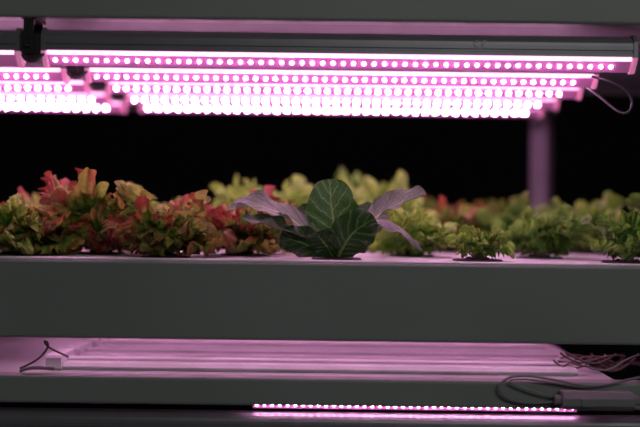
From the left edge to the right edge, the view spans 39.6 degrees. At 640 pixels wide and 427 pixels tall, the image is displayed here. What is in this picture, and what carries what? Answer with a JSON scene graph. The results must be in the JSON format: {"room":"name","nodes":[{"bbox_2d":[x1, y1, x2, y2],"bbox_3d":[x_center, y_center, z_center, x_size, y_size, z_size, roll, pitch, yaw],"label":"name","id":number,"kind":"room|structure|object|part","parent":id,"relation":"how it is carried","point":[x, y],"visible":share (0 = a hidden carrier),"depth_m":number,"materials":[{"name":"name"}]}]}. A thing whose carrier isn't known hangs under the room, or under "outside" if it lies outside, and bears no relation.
{"room":"indoor vertical farm","nodes":[
{"label":"indoor vertical farm","id":0,"kind":"room"},
{"bbox_2d":[0,94,639,414],"bbox_3d":[0.002,-0.150,5.117,8.000,3.000,0.100,1,0,0],"label":"wall","id":1,"kind":"structure","parent":0,"point":[596,147],"depth_m":5.07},
{"bbox_2d":[253,405,576,411],"bbox_3d":[0.117,0.238,1.101,0.400,0.009,0.012,1,0,0],"label":"led strip","id":2,"kind":"object","parent":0,"point":[254,406],"depth_m":1.10,"materials":[{"name":"white plastic"}]},
{"bbox_3d":[-0.018,1.400,1.067,8.000,0.100,8.000,1,0,0],"label":"floor","id":3,"kind":"structure","parent":0,"visible":0},
{"bbox_2d":[0,0,639,413],"bbox_3d":[-0.003,0.250,1.460,1.960,2.200,0.793,1,0,0],"label":"shelving rack","id":4,"kind":"object","parent":3,"relation":"on","point":[60,302],"visible":0.62,"depth_m":1.06,"materials":[{"name":"metal"}]},
{"bbox_2d":[0,28,25,67],"bbox_3d":[-0.631,-0.205,1.087,0.538,0.046,0.032,1,0,0],"label":"light","id":5,"kind":"object","parent":4,"relation":"attached to","point":[10,40],"visible":0.73,"depth_m":1.07,"materials":[{"name":"purple"}]},
{"bbox_2d":[21,17,45,62],"bbox_3d":[-0.346,-0.210,1.085,0.030,0.058,0.043,1,0,0],"label":"mounting clip","id":6,"kind":"object","parent":4,"relation":"attached to","point":[31,34],"visible":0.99,"depth_m":1.07,"materials":[{"name":"black plastic"}]},
{"bbox_2d":[0,61,69,82],"bbox_3d":[-0.623,-0.205,1.217,0.556,0.046,0.032,1,0,0],"label":"light","id":7,"kind":"object","parent":4,"relation":"attached to","point":[35,71],"visible":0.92,"depth_m":1.21,"materials":[{"name":"purple"}]},
{"bbox_2d":[19,340,68,372],"bbox_3d":[-0.339,0.175,1.090,0.059,0.037,0.027,1,0,-10],"label":"wire","id":8,"kind":"object","parent":4,"relation":"attached to","point":[22,368],"visible":1,"depth_m":1.10,"materials":[{"name":"grey"}]},
{"bbox_2d":[0,77,91,94],"bbox_3d":[-0.623,-0.205,1.332,0.556,0.046,0.032,1,0,0],"label":"light","id":9,"kind":"object","parent":4,"relation":"attached to","point":[80,85],"visible":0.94,"depth_m":1.32,"materials":[{"name":"purple"}]},
{"bbox_2d":[0,89,111,104],"bbox_3d":[-0.623,-0.205,1.462,0.556,0.046,0.032,1,0,0],"label":"light","id":10,"kind":"object","parent":4,"relation":"attached to","point":[96,97],"visible":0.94,"depth_m":1.45,"materials":[{"name":"purple"}]},
{"bbox_2d":[0,100,126,112],"bbox_3d":[-0.623,-0.205,1.577,0.556,0.046,0.032,1,0,0],"label":"light","id":11,"kind":"object","parent":4,"relation":"attached to","point":[115,106],"visible":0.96,"depth_m":1.57,"materials":[{"name":"purple"}]},
{"bbox_2d":[66,66,87,78],"bbox_3d":[-0.329,-0.210,1.214,0.030,0.058,0.043,1,0,0],"label":"mounting clip","id":12,"kind":"object","parent":4,"relation":"attached to","point":[74,72],"visible":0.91,"depth_m":1.20,"materials":[{"name":"black plastic"}]},
{"bbox_2d":[89,81,107,90],"bbox_3d":[-0.329,-0.210,1.329,0.030,0.058,0.043,1,0,0],"label":"mounting clip","id":13,"kind":"object","parent":4,"relation":"attached to","point":[96,86],"visible":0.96,"depth_m":1.32,"materials":[{"name":"black plastic"}]},
{"bbox_2d":[109,93,126,101],"bbox_3d":[-0.329,-0.210,1.460,0.030,0.058,0.043,1,0,0],"label":"mounting clip","id":14,"kind":"object","parent":4,"relation":"attached to","point":[116,97],"visible":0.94,"depth_m":1.45,"materials":[{"name":"black plastic"}]},
{"bbox_2d":[125,103,140,109],"bbox_3d":[-0.329,-0.210,1.575,0.030,0.058,0.043,1,0,0],"label":"mounting clip","id":15,"kind":"object","parent":4,"relation":"attached to","point":[131,106],"visible":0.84,"depth_m":1.56,"materials":[{"name":"black plastic"}]},
{"bbox_3d":[-0.118,0.204,1.377,0.970,0.005,0.575,1,0,0],"label":"shelf panel","id":16,"kind":"part","parent":4,"relation":"part of","materials":[{"name":"white metal"}]},
{"bbox_2d":[45,338,577,375],"bbox_3d":[-0.010,0.193,1.372,0.675,0.019,0.494,1,0,0],"label":"light panel","id":17,"kind":"object","parent":4,"relation":"on","point":[89,353],"visible":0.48,"depth_m":1.20,"materials":[{"name":"plastic"}]},
{"bbox_2d":[0,407,639,426],"bbox_3d":[0.022,0.268,1.102,1.856,0.046,0.032,1,0,0],"label":"shelf","id":18,"kind":"object","parent":4,"relation":"attached to","point":[9,416],"visible":1,"depth_m":1.09,"materials":[{"name":"grey metal"}]},
{"bbox_2d":[0,247,639,266],"bbox_3d":[-0.001,0.074,1.359,1.860,0.036,0.585,1,0,0],"label":"tray","id":19,"kind":"object","parent":4,"relation":"on","point":[438,258],"visible":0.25,"depth_m":1.14,"materials":[{"name":"white plastic"}]},
{"bbox_2d":[32,193,41,205],"bbox_3d":[-0.409,0.009,1.413,0.125,0.087,0.125,1,0,28],"label":"plant","id":20,"kind":"object","parent":19,"relation":"on","point":[35,197],"visible":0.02,"depth_m":1.37,"materials":[{"name":"green plant"}]},
{"bbox_2d":[0,192,84,255],"bbox_3d":[-0.383,0.013,1.127,0.162,0.081,0.149,1,0,0],"label":"plant","id":21,"kind":"object","parent":19,"relation":"on","point":[23,232],"visible":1,"depth_m":1.11,"materials":[{"name":"green plant"}]},
{"bbox_2d":[0,251,39,255],"bbox_3d":[-0.389,0.050,1.129,0.064,0.005,0.064,1,0,0],"label":"cup","id":22,"kind":"object","parent":21,"relation":"on","point":[4,253],"depth_m":1.11,"materials":[{"name":"black"}]},
{"bbox_2d":[1,186,90,252],"bbox_3d":[-0.383,0.007,1.230,0.179,0.092,0.159,1,0,0],"label":"plant","id":23,"kind":"object","parent":19,"relation":"on","point":[26,199],"visible":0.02,"depth_m":1.26,"materials":[{"name":"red plant"}]},
{"bbox_2d":[27,167,160,254],"bbox_3d":[-0.297,-0.003,1.212,0.174,0.114,0.193,1,0,0],"label":"plant","id":24,"kind":"object","parent":19,"relation":"on","point":[81,206],"visible":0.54,"depth_m":1.15,"materials":[{"name":"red plant"}]},
{"bbox_2d":[77,250,124,254],"bbox_3d":[-0.295,0.051,1.202,0.064,0.005,0.064,1,0,0],"label":"cup","id":25,"kind":"object","parent":24,"relation":"on","point":[93,252],"depth_m":1.18,"materials":[{"name":"black"}]},
{"bbox_2d":[101,180,236,257],"bbox_3d":[-0.189,0.007,1.131,0.162,0.097,0.149,1,0,0],"label":"plant","id":26,"kind":"object","parent":19,"relation":"on","point":[159,233],"visible":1,"depth_m":1.10,"materials":[{"name":"green plant"}]},
{"bbox_2d":[140,253,190,257],"bbox_3d":[-0.196,0.053,1.129,0.064,0.005,0.064,1,0,0],"label":"cup","id":27,"kind":"object","parent":26,"relation":"on","point":[150,255],"depth_m":1.11,"materials":[{"name":"black"}]},
{"bbox_2d":[164,197,225,211],"bbox_3d":[-0.183,0.013,1.404,0.143,0.085,0.135,1,0,0],"label":"plant","id":28,"kind":"object","parent":19,"relation":"on","point":[218,202],"visible":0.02,"depth_m":1.43,"materials":[{"name":"green plant"}]},
{"bbox_2d":[197,185,297,255],"bbox_3d":[-0.103,0.008,1.222,0.162,0.097,0.159,1,0,20],"label":"plant","id":29,"kind":"object","parent":19,"relation":"on","point":[260,237],"visible":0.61,"depth_m":1.18,"materials":[{"name":"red plant"}]},
{"bbox_2d":[220,251,266,255],"bbox_3d":[-0.105,0.054,1.217,0.064,0.005,0.064,1,0,0],"label":"cup","id":30,"kind":"object","parent":29,"relation":"on","point":[244,253],"depth_m":1.19,"materials":[{"name":"black"}]},
{"bbox_2d":[210,174,313,214],"bbox_3d":[-0.092,-0.004,1.399,0.178,0.121,0.185,1,0,0],"label":"plant","id":31,"kind":"object","parent":19,"relation":"on","point":[297,190],"visible":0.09,"depth_m":1.38,"materials":[{"name":"green plant"}]},
{"bbox_2d":[229,179,425,259],"bbox_3d":[0.009,0.007,1.134,0.250,0.102,0.122,1,0,-7],"label":"plant","id":32,"kind":"object","parent":19,"relation":"on","point":[331,226],"visible":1,"depth_m":1.11,"materials":[{"name":"green plant"}]},
{"bbox_2d":[311,256,360,259],"bbox_3d":[0.021,0.056,1.129,0.064,0.005,0.064,1,0,0],"label":"cup","id":33,"kind":"object","parent":32,"relation":"on","point":[313,257],"depth_m":1.11,"materials":[{"name":"black"}]},
{"bbox_2d":[335,168,408,247],"bbox_3d":[0.086,-0.010,1.560,0.168,0.138,0.144,1,0,0],"label":"plant","id":34,"kind":"object","parent":19,"relation":"on","point":[356,180],"visible":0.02,"depth_m":1.56,"materials":[{"name":"green plant"}]},
{"bbox_2d":[338,170,442,251],"bbox_3d":[0.102,-0.005,1.408,0.180,0.129,0.184,1,0,0],"label":"plant","id":35,"kind":"object","parent":19,"relation":"on","point":[368,190],"visible":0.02,"depth_m":1.39,"materials":[{"name":"green plant"}]},
{"bbox_2d":[368,202,459,256],"bbox_3d":[0.128,0.021,1.251,0.132,0.077,0.141,1,0,0],"label":"plant","id":36,"kind":"object","parent":19,"relation":"on","point":[429,233],"visible":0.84,"depth_m":1.22,"materials":[{"name":"green plant"}]},
{"bbox_2d":[389,252,433,256],"bbox_3d":[0.128,0.057,1.247,0.064,0.005,0.064,1,0,0],"label":"cup","id":37,"kind":"object","parent":36,"relation":"on","point":[401,254],"depth_m":1.23,"materials":[{"name":"black"}]},
{"bbox_2d":[421,196,464,248],"bbox_3d":[0.215,0.011,1.562,0.131,0.099,0.122,1,0,23],"label":"plant","id":38,"kind":"object","parent":19,"relation":"on","point":[429,203],"visible":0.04,"depth_m":1.55,"materials":[{"name":"green plant"}]},
{"bbox_2d":[428,195,484,252],"bbox_3d":[0.205,0.016,1.405,0.107,0.088,0.135,1,0,27],"label":"plant","id":39,"kind":"object","parent":19,"relation":"on","point":[442,209],"visible":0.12,"depth_m":1.37,"materials":[{"name":"green plant"}]},
{"bbox_2d":[434,249,468,252],"bbox_3d":[0.204,0.058,1.402,0.064,0.005,0.064,1,0,0],"label":"cup","id":40,"kind":"object","parent":39,"relation":"on","point":[442,250],"depth_m":1.39,"materials":[{"name":"black"}]},
{"bbox_2d":[445,224,515,261],"bbox_3d":[0.205,0.037,1.135,0.089,0.046,0.068,1,0,-15],"label":"plant","id":41,"kind":"object","parent":19,"relation":"on","point":[471,239],"visible":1,"depth_m":1.12,"materials":[{"name":"green plant"}]},
{"bbox_2d":[452,256,502,261],"bbox_3d":[0.201,0.058,1.137,0.064,0.005,0.064,1,0,0],"label":"cup","id":42,"kind":"object","parent":41,"relation":"on","point":[474,258],"depth_m":1.12,"materials":[{"name":"black"}]},
{"bbox_2d":[474,197,517,218],"bbox_3d":[0.321,0.016,1.565,0.106,0.092,0.140,1,0,-28],"label":"plant","id":43,"kind":"object","parent":19,"relation":"on","point":[494,208],"visible":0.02,"depth_m":1.53,"materials":[{"name":"green plant"}]},
{"bbox_2d":[463,190,548,252],"bbox_3d":[0.288,0.013,1.401,0.140,0.098,0.122,1,0,14],"label":"plant","id":44,"kind":"object","parent":19,"relation":"on","point":[484,222],"visible":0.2,"depth_m":1.38,"materials":[{"name":"green plant"}]},
{"bbox_2d":[491,204,594,258],"bbox_3d":[0.309,0.024,1.232,0.139,0.076,0.112,1,0,0],"label":"plant","id":45,"kind":"object","parent":19,"relation":"on","point":[526,233],"visible":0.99,"depth_m":1.22,"materials":[{"name":"green plant"}]},
{"bbox_2d":[516,254,562,258],"bbox_3d":[0.304,0.059,1.232,0.064,0.005,0.064,1,0,0],"label":"cup","id":46,"kind":"object","parent":45,"relation":"on","point":[531,256],"depth_m":1.22,"materials":[{"name":"black"}]},
{"bbox_2d":[548,205,577,249],"bbox_3d":[0.457,0.023,1.566,0.140,0.081,0.137,1,0,21],"label":"plant","id":47,"kind":"object","parent":19,"relation":"on","point":[551,208],"visible":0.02,"depth_m":1.57,"materials":[{"name":"green plant"}]},
{"bbox_2d":[540,190,623,253],"bbox_3d":[0.417,0.013,1.402,0.154,0.100,0.138,1,0,17],"label":"plant","id":48,"kind":"object","parent":19,"relation":"on","point":[611,204],"visible":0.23,"depth_m":1.38,"materials":[{"name":"green plant"}]},
{"bbox_2d":[568,250,605,253],"bbox_3d":[0.417,0.060,1.402,0.064,0.005,0.064,1,0,0],"label":"cup","id":49,"kind":"object","parent":48,"relation":"on","point":[575,251],"depth_m":1.39,"materials":[{"name":"black"}]},
{"bbox_2d":[589,208,639,263],"bbox_3d":[0.394,0.028,1.133,0.093,0.069,0.136,1,0,0],"label":"plant","id":50,"kind":"object","parent":19,"relation":"on","point":[621,239],"visible":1,"depth_m":1.12,"materials":[{"name":"green plant"}]},
{"bbox_2d":[601,258,639,263],"bbox_3d":[0.392,0.060,1.133,0.064,0.005,0.064,1,0,0],"label":"cup","id":51,"kind":"object","parent":50,"relation":"on","point":[624,260],"depth_m":1.12,"materials":[{"name":"black"}]},
{"bbox_2d":[623,193,639,215],"bbox_3d":[0.502,0.014,1.257,0.142,0.101,0.126,1,0,-21],"label":"plant","id":52,"kind":"object","parent":19,"relation":"on","point":[633,201],"visible":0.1,"depth_m":1.25,"materials":[{"name":"green plant"}]},
{"bbox_3d":[0.003,-0.240,1.365,1.960,0.010,0.597,1,0,0],"label":"shelf panel","id":53,"kind":"part","parent":4,"relation":"part of","materials":[{"name":"white metal"}]},
{"bbox_2d":[41,28,637,73],"bbox_3d":[0.024,-0.198,1.087,0.720,0.046,0.032,1,0,0],"label":"light","id":54,"kind":"object","parent":4,"relation":"attached to","point":[60,47],"visible":1,"depth_m":1.07,"materials":[{"name":"purple"}]},
{"bbox_2d":[585,75,633,114],"bbox_3d":[0.367,-0.149,1.151,0.053,0.049,0.072,1,0,0],"label":"cable","id":55,"kind":"object","parent":54,"relation":"attached to","point":[592,76],"visible":1,"depth_m":1.12,"materials":[{"name":"grey plastic"}]},
{"bbox_2d":[84,66,598,88],"bbox_3d":[0.029,-0.198,1.217,0.696,0.046,0.032,1,0,0],"label":"light","id":56,"kind":"object","parent":4,"relation":"attached to","point":[95,73],"visible":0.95,"depth_m":1.21,"materials":[{"name":"purple"}]},
{"bbox_2d":[139,104,543,117],"bbox_3d":[0.037,-0.198,1.577,0.712,0.046,0.032,1,0,0],"label":"light","id":57,"kind":"object","parent":4,"relation":"attached to","point":[143,108],"visible":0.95,"depth_m":1.57,"materials":[{"name":"purple"}]},
{"bbox_2d":[124,93,559,109],"bbox_3d":[0.036,-0.198,1.462,0.709,0.046,0.032,1,0,0],"label":"light","id":58,"kind":"object","parent":4,"relation":"attached to","point":[132,98],"visible":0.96,"depth_m":1.45,"materials":[{"name":"purple"}]},
{"bbox_2d":[105,82,582,99],"bbox_3d":[0.036,-0.198,1.332,0.709,0.046,0.032,1,0,0],"label":"light","id":59,"kind":"object","parent":4,"relation":"attached to","point":[112,87],"visible":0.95,"depth_m":1.32,"materials":[{"name":"purple"}]},
{"bbox_3d":[0.420,0.255,1.706,0.046,2.200,0.077,1,0,0],"label":"post","id":60,"kind":"part","parent":4,"relation":"part of","materials":[{"name":"metal"}]},
{"bbox_2d":[498,375,639,410],"bbox_3d":[0.300,0.211,1.049,0.176,0.040,0.029,1,0,0],"label":"power cable","id":61,"kind":"object","parent":4,"relation":"attached to","point":[566,399],"visible":1,"depth_m":1.04,"materials":[{"name":"grey plastic"}]},
{"bbox_2d":[553,352,639,371],"bbox_3d":[0.397,0.203,1.218,0.128,0.052,0.251,1,0,31],"label":"loose wires","id":62,"kind":"object","parent":4,"relation":"on","point":[611,368],"visible":0.98,"depth_m":1.16,"materials":[{"name":"grey"}]}
]}

